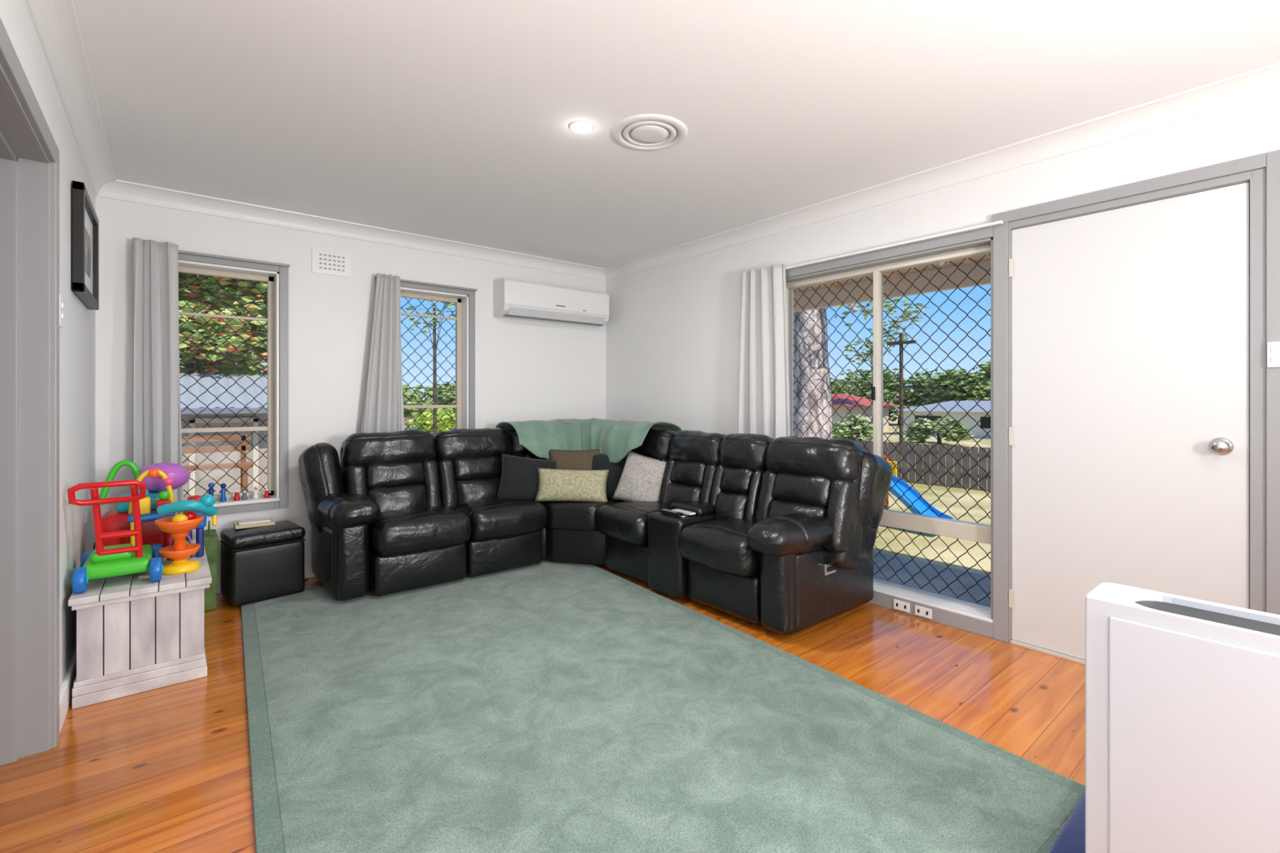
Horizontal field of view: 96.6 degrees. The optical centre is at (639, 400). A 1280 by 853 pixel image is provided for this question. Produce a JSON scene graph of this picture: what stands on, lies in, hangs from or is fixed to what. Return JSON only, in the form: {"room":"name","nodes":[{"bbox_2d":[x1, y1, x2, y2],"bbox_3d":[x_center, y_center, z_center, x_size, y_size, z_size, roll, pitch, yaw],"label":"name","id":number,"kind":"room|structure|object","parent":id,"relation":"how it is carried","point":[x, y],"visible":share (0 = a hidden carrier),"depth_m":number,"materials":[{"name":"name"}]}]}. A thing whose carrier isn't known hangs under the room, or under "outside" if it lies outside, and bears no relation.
{"room":"living room","nodes":[
{"label":"living room","id":0,"kind":"room"},
{"bbox_2d":[0,0,95,688],"bbox_3d":[-1.199,-0.020,0.793,0.200,2.430,6.050,0,0,-40],"label":"wall","id":1,"kind":"structure","parent":0,"point":[77,333],"depth_m":2.35,"materials":[{"name":"white paint"}]},
{"bbox_2d":[0,63,49,765],"bbox_3d":[-1.802,0.185,1.527,0.204,2.020,0.950,0,0,-40],"label":"door frame","id":2,"kind":"structure","parent":1,"relation":"attached to","point":[24,164],"depth_m":1.91,"materials":[{"name":"grey"}]},
{"bbox_2d":[0,17,59,749],"bbox_3d":[-1.719,0.155,1.596,0.020,2.080,1.070,0,0,-40],"label":"trim","id":3,"kind":"structure","parent":1,"relation":"attached to","point":[10,62],"depth_m":1.96,"materials":[{"name":"grey"}]},
{"bbox_2d":[59,293,63,328],"bbox_3d":[-2.162,-0.335,2.128,0.014,0.120,0.075,0,0,-40],"label":"light switch","id":4,"kind":"object","parent":1,"relation":"attached to","point":[61,304],"visible":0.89,"depth_m":2.12,"materials":[{"name":"white"}]},
{"bbox_2d":[59,645,76,734],"bbox_3d":[-1.156,1.140,0.913,0.018,0.110,5.880,0,0,-40],"label":"baseboard","id":5,"kind":"structure","parent":1,"relation":"attached to","point":[65,691],"depth_m":2.20,"materials":[{"name":"white"}]},
{"bbox_2d":[24,0,115,195],"bbox_3d":[-1.135,-1.190,0.943,0.090,0.090,5.900,0,0,-40],"label":"trim","id":6,"kind":"structure","parent":1,"relation":"attached to","point":[55,23],"depth_m":2.12,"materials":[{"name":"white"}]},
{"bbox_2d":[71,180,98,310],"bbox_3d":[-2.579,-0.695,2.656,0.036,0.460,0.660,0,0,-40],"label":"picture frame","id":7,"kind":"object","parent":1,"relation":"attached to","point":[85,221],"visible":1,"depth_m":2.51,"materials":[{"name":"black plastic"}]},
{"bbox_2d":[84,226,90,279],"bbox_3d":[-2.579,-0.695,2.656,0.002,0.200,0.340,0,0,-40],"label":"print","id":8,"kind":"object","parent":7,"relation":"attached to","point":[87,236],"depth_m":2.69},
{"bbox_2d":[95,195,605,575],"bbox_3d":[-1.750,-0.020,4.391,3.930,2.430,0.200,0,0,-40],"label":"wall","id":9,"kind":"structure","parent":0,"point":[526,370],"depth_m":3.93,"materials":[{"name":"white paint"}]},
{"bbox_2d":[131,237,183,515],"bbox_3d":[-2.781,-0.113,3.286,0.120,1.615,0.228,0,0,38],"label":"curtain","id":10,"kind":"object","parent":9,"relation":"hanging from","point":[157,416],"visible":0.78,"depth_m":3.28,"materials":[{"name":"grey fabric"}]},
{"bbox_2d":[177,265,274,500],"bbox_3d":[-2.716,-0.099,3.645,0.630,1.463,0.080,0,0,-40],"label":"window","id":11,"kind":"structure","parent":9,"relation":"in","point":[269,280],"depth_m":3.80,"materials":[{"name":"beige"}]},
{"bbox_2d":[178,272,266,497],"bbox_3d":[-2.735,-0.098,3.668,0.634,1.465,0.005,0,0,-40],"label":"security grille","id":12,"kind":"object","parent":11,"relation":"attached to","point":[216,281],"visible":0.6,"depth_m":3.69,"materials":[{"name":"black"}]},
{"bbox_2d":[178,311,267,433],"bbox_3d":[-2.703,-0.174,3.629,0.560,0.747,0.030,0,0,-40],"label":"bars","id":13,"kind":"object","parent":11,"relation":"attached to","point":[260,428],"visible":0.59,"depth_m":3.65,"materials":[{"name":"beige"}]},
{"bbox_2d":[177,259,279,497],"bbox_3d":[-2.659,-0.095,3.575,0.660,1.500,0.120,0,0,-40],"label":"reveal","id":14,"kind":"object","parent":9,"relation":"attached to","point":[181,263],"visible":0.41,"depth_m":3.73,"materials":[{"name":"white"}]},
{"bbox_2d":[177,253,288,515],"bbox_3d":[-2.620,-0.095,3.528,0.760,1.600,0.022,0,0,-40],"label":"trim","id":15,"kind":"structure","parent":9,"relation":"attached to","point":[283,271],"depth_m":3.73,"materials":[{"name":"grey"}]},
{"bbox_2d":[177,249,289,266],"bbox_3d":[-2.605,-0.887,3.507,0.775,0.015,0.026,0,0,-40],"label":"rail","id":16,"kind":"object","parent":9,"relation":"attached to","point":[179,251],"depth_m":3.55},
{"bbox_2d":[213,495,279,506],"bbox_3d":[-2.651,0.644,3.566,0.660,0.022,0.145,0,0,-40],"label":"sill","id":17,"kind":"structure","parent":9,"relation":"attached to","point":[273,498],"depth_m":3.62,"materials":[{"name":"white"}]},
{"bbox_2d":[218,483,227,502],"bbox_3d":[-2.618,0.576,3.583,0.037,0.114,0.037,0,0,4],"label":"figurine","id":18,"kind":"object","parent":17,"relation":"on","point":[223,498],"visible":1,"depth_m":3.57,"materials":[{"name":"blue"}]},
{"bbox_2d":[217,560,315,593],"bbox_3d":[-1.680,1.140,4.306,3.530,0.110,0.018,0,0,-40],"label":"baseboard","id":19,"kind":"structure","parent":9,"relation":"attached to","point":[308,573],"depth_m":3.83,"materials":[{"name":"white"}]},
{"bbox_2d":[311,247,351,277],"bbox_3d":[-2.130,-0.955,3.941,0.244,0.170,0.010,0,0,-40],"label":"air vent","id":20,"kind":"object","parent":9,"relation":"in","point":[324,261],"visible":1,"depth_m":3.94,"materials":[{"name":"white"}]},
{"bbox_2d":[96,179,605,280],"bbox_3d":[-1.657,-1.190,4.279,3.530,0.090,0.090,0,0,-40],"label":"trim","id":21,"kind":"structure","parent":9,"relation":"attached to","point":[118,189],"depth_m":3.88,"materials":[{"name":"white"}]},
{"bbox_2d":[360,272,404,432],"bbox_3d":[-1.845,-0.230,4.071,0.336,1.350,0.113,0,0,-40],"label":"curtain","id":22,"kind":"object","parent":9,"relation":"hanging from","point":[383,410],"visible":0.82,"depth_m":4.08,"materials":[{"name":"grey fabric"}]},
{"bbox_2d":[374,278,475,429],"bbox_3d":[-1.621,-0.095,4.352,0.753,1.600,0.022,0,0,-40],"label":"trim","id":23,"kind":"structure","parent":9,"relation":"attached to","point":[471,294],"depth_m":4.56,"materials":[{"name":"grey"}]},
{"bbox_2d":[373,275,477,291],"bbox_3d":[-1.607,-0.887,4.331,0.768,0.015,0.026,0,0,-40],"label":"rail","id":24,"kind":"object","parent":9,"relation":"attached to","point":[401,280],"depth_m":4.36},
{"bbox_2d":[400,291,461,429],"bbox_3d":[-1.718,-0.099,4.469,0.623,1.463,0.080,0,0,-40],"label":"window","id":25,"kind":"structure","parent":9,"relation":"in","point":[406,295],"depth_m":4.62,"materials":[{"name":"beige"}]},
{"bbox_2d":[400,297,455,431],"bbox_3d":[-1.736,-0.098,4.492,0.626,1.465,0.005,0,0,-40],"label":"security grille","id":26,"kind":"object","parent":25,"relation":"attached to","point":[404,297],"visible":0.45,"depth_m":4.53,"materials":[{"name":"black"}]},
{"bbox_2d":[400,312,457,408],"bbox_3d":[-1.705,-0.308,4.453,0.553,0.730,0.030,0,0,-40],"label":"bars","id":27,"kind":"object","parent":25,"relation":"attached to","point":[402,313],"visible":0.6,"depth_m":4.48,"materials":[{"name":"beige"}]},
{"bbox_2d":[400,286,468,428],"bbox_3d":[-1.660,-0.095,4.399,0.653,1.500,0.120,0,0,-40],"label":"reveal","id":28,"kind":"object","parent":9,"relation":"attached to","point":[464,298],"visible":0.41,"depth_m":4.57,"materials":[{"name":"white"}]},
{"bbox_2d":[493,277,608,326],"bbox_3d":[-0.741,-0.839,4.952,1.040,0.302,0.214,0,0,-40],"label":"air conditioner","id":29,"kind":"object","parent":9,"relation":"attached to","point":[513,298],"visible":1,"depth_m":4.81,"materials":[{"name":"white plastic"}]},
{"bbox_2d":[0,564,1084,852],"bbox_3d":[-0.479,1.245,1.452,5.510,0.100,6.150,0,0,-40],"label":"floor","id":30,"kind":"structure","parent":0,"point":[166,769],"depth_m":2.09,"materials":[{"name":"brown wood"}]},
{"bbox_2d":[67,538,211,709],"bbox_3d":[-2.315,0.980,2.679,0.441,0.430,0.920,0,0,-40],"label":"toy box","id":31,"kind":"object","parent":30,"relation":"on","point":[135,634],"visible":0.78,"depth_m":2.34,"materials":[{"name":"grey"}]},
{"bbox_2d":[66,480,163,593],"bbox_3d":[-2.236,0.544,2.452,0.285,0.442,0.411,0,0,-40],"label":"toy push walker","id":32,"kind":"object","parent":31,"relation":"on","point":[112,561],"visible":0.99,"depth_m":2.34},
{"bbox_2d":[89,543,133,563],"bbox_3d":[-2.224,0.642,2.404,0.130,0.045,0.140,0,0,-40],"label":"tray","id":33,"kind":"object","parent":32,"relation":"on","point":[118,553],"depth_m":2.36,"materials":[{"name":"green"}]},
{"bbox_2d":[93,460,190,550],"bbox_3d":[-2.496,0.529,2.874,0.362,0.471,0.270,0,0,-40],"label":"toy","id":34,"kind":"object","parent":31,"relation":"on","point":[114,520],"depth_m":2.80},
{"bbox_2d":[127,468,174,560],"bbox_3d":[-2.334,0.545,2.726,0.172,0.438,0.115,0,0,-40],"label":"toy","id":35,"kind":"object","parent":31,"relation":"on","point":[166,497],"depth_m":2.71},
{"bbox_2d":[154,494,217,575],"bbox_3d":[-2.052,0.600,2.585,0.229,0.330,0.174,0,0,-40],"label":"tower","id":36,"kind":"object","parent":31,"relation":"on","point":[179,526],"depth_m":2.55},
{"bbox_2d":[180,495,217,558],"bbox_3d":[-2.168,0.615,2.788,0.154,0.300,0.100,0,0,-40],"label":"toy","id":37,"kind":"object","parent":31,"relation":"on","point":[200,529],"depth_m":2.78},
{"bbox_2d":[204,520,217,611],"bbox_3d":[-2.521,0.947,3.333,0.076,0.493,0.250,0,0,-40],"label":"shopping bag","id":38,"kind":"object","parent":30,"relation":"on","point":[211,537],"visible":0.66,"depth_m":3.24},
{"bbox_2d":[240,560,1084,852],"bbox_3d":[-0.482,1.186,2.537,2.070,0.016,3.600,0,0,-36],"label":"area rug","id":39,"kind":"object","parent":30,"relation":"on","point":[547,706],"visible":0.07,"depth_m":2.00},
{"bbox_2d":[220,520,305,606],"bbox_3d":[-2.301,0.969,3.477,0.341,0.413,0.382,0,0,43],"label":"ottoman","id":40,"kind":"object","parent":39,"relation":"on","point":[259,563],"visible":0.98,"depth_m":3.35,"materials":[{"name":"black leather"}]},
{"bbox_2d":[233,517,275,529],"bbox_3d":[-2.365,0.748,3.494,0.200,0.030,0.140,0,0,-40],"label":"paper tray","id":41,"kind":"object","parent":40,"relation":"on","point":[248,523],"visible":1,"depth_m":3.46,"materials":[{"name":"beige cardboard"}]},
{"bbox_2d":[237,517,271,524],"bbox_3d":[-2.368,0.738,3.498,0.160,0.010,0.110,0,0,-40],"label":"magazine","id":42,"kind":"object","parent":41,"relation":"on","point":[263,521],"depth_m":3.47,"materials":[{"name":"beige paper"}]},
{"bbox_2d":[297,427,892,635],"bbox_3d":[-0.401,0.683,3.466,2.534,0.969,2.842,0,0,-40],"label":"recliner sofa","id":43,"kind":"object","parent":39,"relation":"on","point":[781,535],"visible":0.87,"depth_m":3.43,"materials":[{"name":"black leather"}]},
{"bbox_2d":[497,453,555,502],"bbox_3d":[-0.816,0.575,4.161,0.458,0.381,0.180,0,0,-15],"label":"throw cushion","id":44,"kind":"object","parent":43,"relation":"on","point":[519,479],"visible":0.71,"depth_m":4.09,"materials":[{"name":"black fabric"}]},
{"bbox_2d":[534,467,608,502],"bbox_3d":[-0.484,0.605,4.076,0.531,0.244,0.162,0,0,-7],"label":"throw cushion","id":45,"kind":"object","parent":43,"relation":"on","point":[554,485],"visible":1,"depth_m":4.03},
{"bbox_2d":[548,448,600,470],"bbox_3d":[-0.484,0.530,4.292,0.422,0.329,0.163,0,0,-6],"label":"throw cushion","id":46,"kind":"object","parent":43,"relation":"on","point":[565,460],"visible":0.4,"depth_m":4.27,"materials":[{"name":"brown fabric"}]},
{"bbox_2d":[495,417,682,462],"bbox_3d":[-0.422,0.360,4.386,1.002,0.439,1.158,0,0,-40],"label":"throw blanket","id":47,"kind":"object","parent":43,"relation":"on","point":[615,439],"visible":0.88,"depth_m":4.33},
{"bbox_2d":[591,449,631,497],"bbox_3d":[-0.232,0.555,4.256,0.383,0.382,0.170,0,0,12],"label":"throw cushion","id":48,"kind":"object","parent":43,"relation":"on","point":[601,461],"visible":0.39,"depth_m":4.19,"materials":[{"name":"black fabric"}]},
{"bbox_2d":[612,450,666,501],"bbox_3d":[0.017,0.565,4.033,0.421,0.417,0.191,0,0,26],"label":"throw cushion","id":49,"kind":"object","parent":43,"relation":"on","point":[642,476],"visible":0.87,"depth_m":3.98,"materials":[{"name":"grey fabric"}]},
{"bbox_2d":[658,508,683,516],"bbox_3d":[0.190,0.678,3.462,0.040,0.018,0.180,0,0,-40],"label":"tv remote","id":50,"kind":"object","parent":43,"relation":"on","point":[665,511],"visible":1,"depth_m":3.44,"materials":[{"name":"black plastic"}]},
{"bbox_2d":[1048,791,1084,852],"bbox_3d":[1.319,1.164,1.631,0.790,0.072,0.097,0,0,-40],"label":"floor mat","id":51,"kind":"object","parent":39,"relation":"on","point":[1071,838],"visible":0.13,"depth_m":1.49,"materials":[{"name":"blue fabric"}]},
{"bbox_2d":[1010,639,1084,665],"bbox_3d":[2.124,1.188,2.532,0.120,0.014,0.806,0,0,-40],"label":"threshold","id":52,"kind":"object","parent":30,"relation":"on","point":[1067,657],"visible":0.22,"depth_m":2.69,"materials":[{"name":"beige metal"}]},
{"bbox_2d":[1084,582,1279,852],"bbox_3d":[1.340,0.823,1.068,0.174,0.745,0.782,0,0,-40],"label":"heater","id":53,"kind":"object","parent":30,"relation":"on","point":[1182,694],"visible":1,"depth_m":1.20,"materials":[{"name":"white"}]},
{"bbox_2d":[72,0,1279,268],"bbox_3d":[-0.472,-1.295,1.523,5.610,0.120,6.250,0,0,-40],"label":"ceiling","id":54,"kind":"structure","parent":0,"point":[444,119],"depth_m":2.27,"materials":[{"name":"white paint"}]},
{"bbox_2d":[568,120,593,133],"bbox_3d":[-0.264,-1.232,2.566,0.110,0.007,0.110,0,0,-40],"label":"recessed light","id":55,"kind":"object","parent":54,"relation":"in","point":[579,126],"visible":1,"depth_m":2.56,"materials":[{"name":"white"}]},
{"bbox_2d":[611,114,687,151],"bbox_3d":[0.044,-1.228,2.628,0.350,0.015,0.350,0,0,-40],"label":"ceiling air vent","id":56,"kind":"object","parent":54,"relation":"attached to","point":[645,132],"depth_m":2.60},
{"bbox_2d":[831,414,991,485],"bbox_3d":[-15.386,1.570,42.211,90.000,0.150,75.300,0,0,-40],"label":"ground","id":57,"kind":"structure","parent":0,"point":[895,437],"depth_m":21.08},
{"bbox_2d":[177,272,266,376],"bbox_3d":[-7.831,-1.377,9.793,5.021,5.743,5.055,0,0,-40],"label":"flowering tree","id":58,"kind":"object","parent":57,"relation":"on","point":[197,287],"visible":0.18,"depth_m":9.46,"materials":[{"name":"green plant"}]},
{"bbox_2d":[179,373,266,497],"bbox_3d":[-6.716,0.527,7.825,4.800,1.935,2.180,0,0,-40],"label":"neighboring house","id":59,"kind":"structure","parent":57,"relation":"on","point":[187,380],"depth_m":7.85,"materials":[{"name":"grey"}]},
{"bbox_2d":[402,384,430,417],"bbox_3d":[-10.395,0.243,22.308,4.062,2.504,4.051,0,0,-27],"label":"eucalyptus tree","id":60,"kind":"object","parent":57,"relation":"on","point":[414,412],"visible":0.02,"depth_m":21.88,"materials":[{"name":"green plant"}]},
{"bbox_2d":[404,408,455,434],"bbox_3d":[-5.023,0.799,12.692,2.266,1.394,2.013,0,0,7],"label":"shrub","id":61,"kind":"object","parent":57,"relation":"on","point":[446,418],"visible":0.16,"depth_m":12.36,"materials":[{"name":"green plant"}]},
{"bbox_2d":[404,416,455,430],"bbox_3d":[-8.034,0.970,14.127,17.590,1.050,0.020,0,0,-40],"label":"fence","id":62,"kind":"object","parent":57,"relation":"on","point":[406,419],"visible":0.02,"depth_m":15.54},
{"bbox_2d":[404,299,455,435],"bbox_3d":[-3.219,-0.531,9.373,1.364,4.053,1.024,0,0,-40],"label":"sapling","id":63,"kind":"object","parent":57,"relation":"on","point":[435,310],"visible":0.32,"depth_m":9.18,"materials":[{"name":"brown plant"}]},
{"bbox_2d":[407,385,455,425],"bbox_3d":[-8.911,0.393,24.891,3.768,2.203,4.046,0,0,-14],"label":"eucalyptus tree","id":64,"kind":"object","parent":57,"relation":"on","point":[440,398],"visible":0.16,"depth_m":24.71,"materials":[{"name":"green plant"}]},
{"bbox_2d":[423,381,455,398],"bbox_3d":[-8.527,0.179,27.673,4.286,2.632,3.211,0,0,-40],"label":"eucalyptus tree","id":65,"kind":"object","parent":57,"relation":"on","point":[439,386],"visible":0.02,"depth_m":27.01,"materials":[{"name":"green plant"}]},
{"bbox_2d":[830,377,858,393],"bbox_3d":[13.359,-0.146,40.557,6.008,3.283,5.295,0,0,33],"label":"eucalyptus tree","id":66,"kind":"object","parent":57,"relation":"on","point":[835,390],"visible":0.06,"depth_m":40.53,"materials":[{"name":"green plant"}]},
{"bbox_2d":[793,297,908,439],"bbox_3d":[3.441,-2.215,9.941,2.809,7.460,4.579,0,0,-40],"label":"tree","id":67,"kind":"object","parent":57,"relation":"on","point":[815,411],"visible":0.14,"depth_m":10.15,"materials":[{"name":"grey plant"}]},
{"bbox_2d":[831,413,873,441],"bbox_3d":[7.964,1.044,21.304,1.716,1.107,2.078,0,0,27],"label":"shrub","id":68,"kind":"object","parent":57,"relation":"on","point":[842,428],"visible":0.8,"depth_m":20.91,"materials":[{"name":"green plant"}]},
{"bbox_2d":[831,405,888,431],"bbox_3d":[9.170,0.870,29.738,4.000,1.250,5.800,0,0,-40],"label":"wall","id":69,"kind":"structure","parent":57,"relation":"on","point":[842,411],"depth_m":26.83,"materials":[{"name":"paint"}]},
{"bbox_2d":[831,393,898,406],"bbox_3d":[9.170,-0.055,29.738,4.800,0.600,6.600,0,0,-40],"label":"roof","id":70,"kind":"structure","parent":69,"relation":"on","point":[850,402],"depth_m":27.39,"materials":[{"name":"red tile"}]},
{"bbox_2d":[831,368,910,417],"bbox_3d":[14.865,-0.270,35.992,4.351,3.530,5.108,0,0,-9],"label":"eucalyptus tree","id":71,"kind":"object","parent":57,"relation":"on","point":[894,383],"visible":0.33,"depth_m":35.43,"materials":[{"name":"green plant"}]},
{"bbox_2d":[844,297,928,424],"bbox_3d":[10.640,-1.633,24.878,1.823,6.256,3.756,0,0,-40],"label":"tree","id":72,"kind":"object","parent":57,"relation":"on","point":[904,318],"visible":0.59,"depth_m":24.82,"materials":[{"name":"green plant"}]},
{"bbox_2d":[860,367,932,425],"bbox_3d":[16.523,-0.329,35.404,5.068,3.648,4.620,0,0,-7],"label":"eucalyptus tree","id":73,"kind":"object","parent":57,"relation":"on","point":[908,404],"visible":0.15,"depth_m":34.09,"materials":[{"name":"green plant"}]},
{"bbox_2d":[903,417,975,444],"bbox_3d":[10.168,1.041,19.500,1.783,0.915,2.419,0,0,5],"label":"shrub","id":74,"kind":"object","parent":57,"relation":"on","point":[957,433],"visible":0.88,"depth_m":19.68,"materials":[{"name":"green plant"}]},
{"bbox_2d":[902,368,987,405],"bbox_3d":[18.556,-0.232,33.839,5.578,3.453,4.154,0,0,-21],"label":"eucalyptus tree","id":75,"kind":"object","parent":57,"relation":"on","point":[917,375],"visible":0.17,"depth_m":33.53,"materials":[{"name":"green plant"}]},
{"bbox_2d":[903,411,991,438],"bbox_3d":[14.842,0.970,24.435,4.000,1.050,5.200,0,0,-40],"label":"wall","id":76,"kind":"structure","parent":57,"relation":"on","point":[967,420],"depth_m":23.27,"materials":[{"name":"beige"}]},
{"bbox_2d":[894,400,991,412],"bbox_3d":[14.842,0.220,24.435,4.800,0.450,6.000,0,0,-40],"label":"roof","id":77,"kind":"structure","parent":76,"relation":"on","point":[966,406],"depth_m":24.18,"materials":[{"name":"grey"}]},
{"bbox_2d":[915,415,991,428],"bbox_3d":[13.129,0.870,23.346,0.030,0.450,3.700,0,0,-40],"label":"windows","id":78,"kind":"structure","parent":76,"relation":"in","point":[985,423],"depth_m":22.70,"materials":[{"name":"black glass"}]},
{"bbox_2d":[921,368,991,405],"bbox_3d":[16.933,-0.111,30.467,3.213,3.213,5.608,0,0,-6],"label":"eucalyptus tree","id":79,"kind":"object","parent":57,"relation":"on","point":[948,384],"visible":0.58,"depth_m":29.33,"materials":[{"name":"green plant"}]},
{"bbox_2d":[973,360,991,390],"bbox_3d":[22.055,-0.578,33.011,5.876,4.145,5.701,0,0,-40],"label":"eucalyptus tree","id":80,"kind":"object","parent":57,"relation":"on","point":[987,367],"visible":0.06,"depth_m":33.05,"materials":[{"name":"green plant"}]},
{"bbox_3d":[-4.901,1.480,5.939,6.000,0.030,3.000,0,0,-40],"label":"path","id":81,"kind":"object","parent":57,"relation":"on","visible":0},
{"bbox_2d":[181,434,253,492],"bbox_3d":[-5.152,0.935,6.283,1.450,1.060,0.250,0,0,-40],"label":"garden bench","id":82,"kind":"object","parent":81,"relation":"on","point":[242,447],"visible":0.3,"depth_m":6.59,"materials":[{"name":"brown wood"}]},
{"bbox_2d":[861,444,978,470],"bbox_3d":[10.557,1.485,11.953,4.500,0.020,35.000,0,0,-40],"label":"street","id":83,"kind":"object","parent":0,"point":[861,445],"depth_m":14.61,"materials":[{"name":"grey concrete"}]},
{"bbox_2d":[886,333,915,442],"bbox_3d":[7.408,-0.215,16.161,0.100,3.380,0.800,0,0,-40],"label":"pole","id":84,"kind":"object","parent":83,"relation":"on","point":[900,342],"visible":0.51,"depth_m":16.12,"materials":[{"name":"brown wood"}]},
{"bbox_2d":[873,471,991,576],"bbox_3d":[30.953,1.570,12.383,56.490,0.150,29.700,0,0,-40],"label":"ground","id":85,"kind":"structure","parent":0,"point":[966,501],"depth_m":6.16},
{"bbox_2d":[793,253,991,608],"bbox_3d":[2.684,0.185,3.511,1.790,2.860,8.000,0,0,-40],"label":"porch","id":86,"kind":"object","parent":85,"relation":"on","point":[977,273],"visible":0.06,"depth_m":4.64,"materials":[{"name":"concrete"}]},
{"bbox_2d":[883,456,953,519],"bbox_3d":[3.155,1.095,6.695,0.434,0.800,0.999,0,0,-30],"label":"slide","id":87,"kind":"object","parent":85,"relation":"on","point":[912,495],"visible":0.27,"depth_m":6.68,"materials":[{"name":"blue"}]},
{"bbox_2d":[851,440,991,491],"bbox_3d":[5.658,1.135,9.531,0.060,0.720,19.500,0,0,-40],"label":"picket fence","id":88,"kind":"object","parent":85,"relation":"on","point":[966,462],"visible":0.11,"depth_m":9.94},
{"bbox_2d":[605,95,1279,608],"bbox_3d":[1.678,-0.020,3.167,0.200,2.430,6.050,0,0,-40],"label":"wall","id":89,"kind":"structure","parent":0,"point":[673,330],"depth_m":3.96,"materials":[{"name":"white paint"}]},
{"bbox_2d":[737,263,791,439],"bbox_3d":[0.847,-0.155,3.870,0.119,1.500,0.427,0,0,-40],"label":"curtain","id":90,"kind":"object","parent":89,"relation":"hanging from","point":[764,391],"visible":0.75,"depth_m":3.85,"materials":[{"name":"grey fabric"}]},
{"bbox_2d":[792,275,873,452],"bbox_3d":[1.263,-0.232,3.772,0.005,1.102,0.589,0,0,-40],"label":"screen","id":91,"kind":"object","parent":89,"relation":"attached to","point":[865,276],"depth_m":3.75,"materials":[{"name":"black"}]},
{"bbox_2d":[786,244,991,614],"bbox_3d":[1.431,0.145,3.450,0.080,1.940,1.312,0,0,-40],"label":"frame","id":92,"kind":"object","parent":89,"relation":"attached to","point":[957,529],"visible":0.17,"depth_m":3.35,"materials":[{"name":"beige metal"}]},
{"bbox_2d":[786,237,992,619],"bbox_3d":[1.389,0.145,3.415,0.090,1.940,1.340,0,0,-40],"label":"reveal","id":93,"kind":"object","parent":89,"relation":"attached to","point":[987,241],"visible":0.27,"depth_m":3.05,"materials":[{"name":"grey"}]},
{"bbox_2d":[785,220,1003,270],"bbox_3d":[1.281,-0.882,3.424,0.025,0.014,1.590,0,0,-40],"label":"rail","id":94,"kind":"object","parent":89,"relation":"attached to","point":[999,222],"depth_m":3.19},
{"bbox_2d":[785,222,1008,642],"bbox_3d":[1.355,0.150,3.384,0.022,2.090,1.465,0,0,-40],"label":"trim","id":95,"kind":"structure","parent":89,"relation":"attached to","point":[997,629],"depth_m":2.85,"materials":[{"name":"grey"}]},
{"bbox_2d":[893,599,909,613],"bbox_3d":[1.474,1.157,3.213,0.012,0.053,0.090,0,0,-40],"label":"power outlet","id":96,"kind":"object","parent":89,"relation":"attached to","point":[899,605],"visible":1,"depth_m":3.21,"materials":[{"name":"white"}]},
{"bbox_2d":[915,604,932,619],"bbox_3d":[1.550,1.157,3.120,0.012,0.053,0.090,0,0,-40],"label":"power outlet","id":97,"kind":"object","parent":89,"relation":"attached to","point":[922,611],"visible":1,"depth_m":3.12,"materials":[{"name":"white"}]},
{"bbox_2d":[873,526,991,603],"bbox_3d":[1.662,0.930,3.289,0.005,0.329,0.652,0,0,-40],"label":"screen","id":98,"kind":"object","parent":89,"relation":"attached to","point":[887,526],"depth_m":3.25,"materials":[{"name":"black"}]},
{"bbox_2d":[873,584,992,622],"bbox_3d":[1.377,1.114,3.406,0.080,0.022,1.340,0,0,-40],"label":"sill","id":99,"kind":"structure","parent":89,"relation":"attached to","point":[975,614],"depth_m":3.11,"materials":[{"name":"white"}]},
{"bbox_2d":[883,253,991,523],"bbox_3d":[1.682,-0.061,3.265,0.005,1.445,0.589,0,0,-40],"label":"screen","id":100,"kind":"object","parent":89,"relation":"attached to","point":[908,407],"depth_m":3.24,"materials":[{"name":"black"}]},
{"bbox_2d":[604,62,1279,280],"bbox_3d":[1.518,-1.190,3.133,0.090,0.090,5.900,0,0,-40],"label":"trim","id":101,"kind":"structure","parent":89,"relation":"attached to","point":[1262,83],"depth_m":2.78,"materials":[{"name":"white"}]},
{"bbox_2d":[1011,182,1249,659],"bbox_3d":[2.108,0.168,2.521,0.040,2.025,0.805,0,0,-40],"label":"door","id":102,"kind":"structure","parent":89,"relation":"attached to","point":[1131,325],"depth_m":2.48,"materials":[{"name":"white paint"}]},
{"bbox_2d":[1208,437,1233,454],"bbox_3d":[2.275,0.180,2.234,0.066,0.068,0.068,0,0,-40],"label":"handle","id":103,"kind":"object","parent":102,"relation":"attached to","point":[1220,446],"visible":1,"depth_m":2.22,"materials":[{"name":"silver metal"}]},
{"bbox_2d":[991,150,1279,614],"bbox_3d":[2.094,0.130,2.487,0.024,2.130,1.000,0,0,-40],"label":"trim","id":104,"kind":"structure","parent":89,"relation":"attached to","point":[1270,160],"depth_m":2.14,"materials":[{"name":"grey"}]},
{"bbox_2d":[1008,167,1266,643],"bbox_3d":[2.122,0.157,2.510,0.072,2.077,0.858,0,0,-40],"label":"frame","id":105,"kind":"object","parent":89,"relation":"attached to","point":[1256,179],"visible":0.71,"depth_m":2.18,"materials":[{"name":"grey"}]},
{"bbox_2d":[1266,341,1279,367],"bbox_3d":[2.365,-0.172,2.127,0.016,0.095,0.034,0,0,-40],"label":"light switch","id":106,"kind":"object","parent":89,"relation":"attached to","point":[1273,348],"visible":1,"depth_m":2.12,"materials":[{"name":"white"}]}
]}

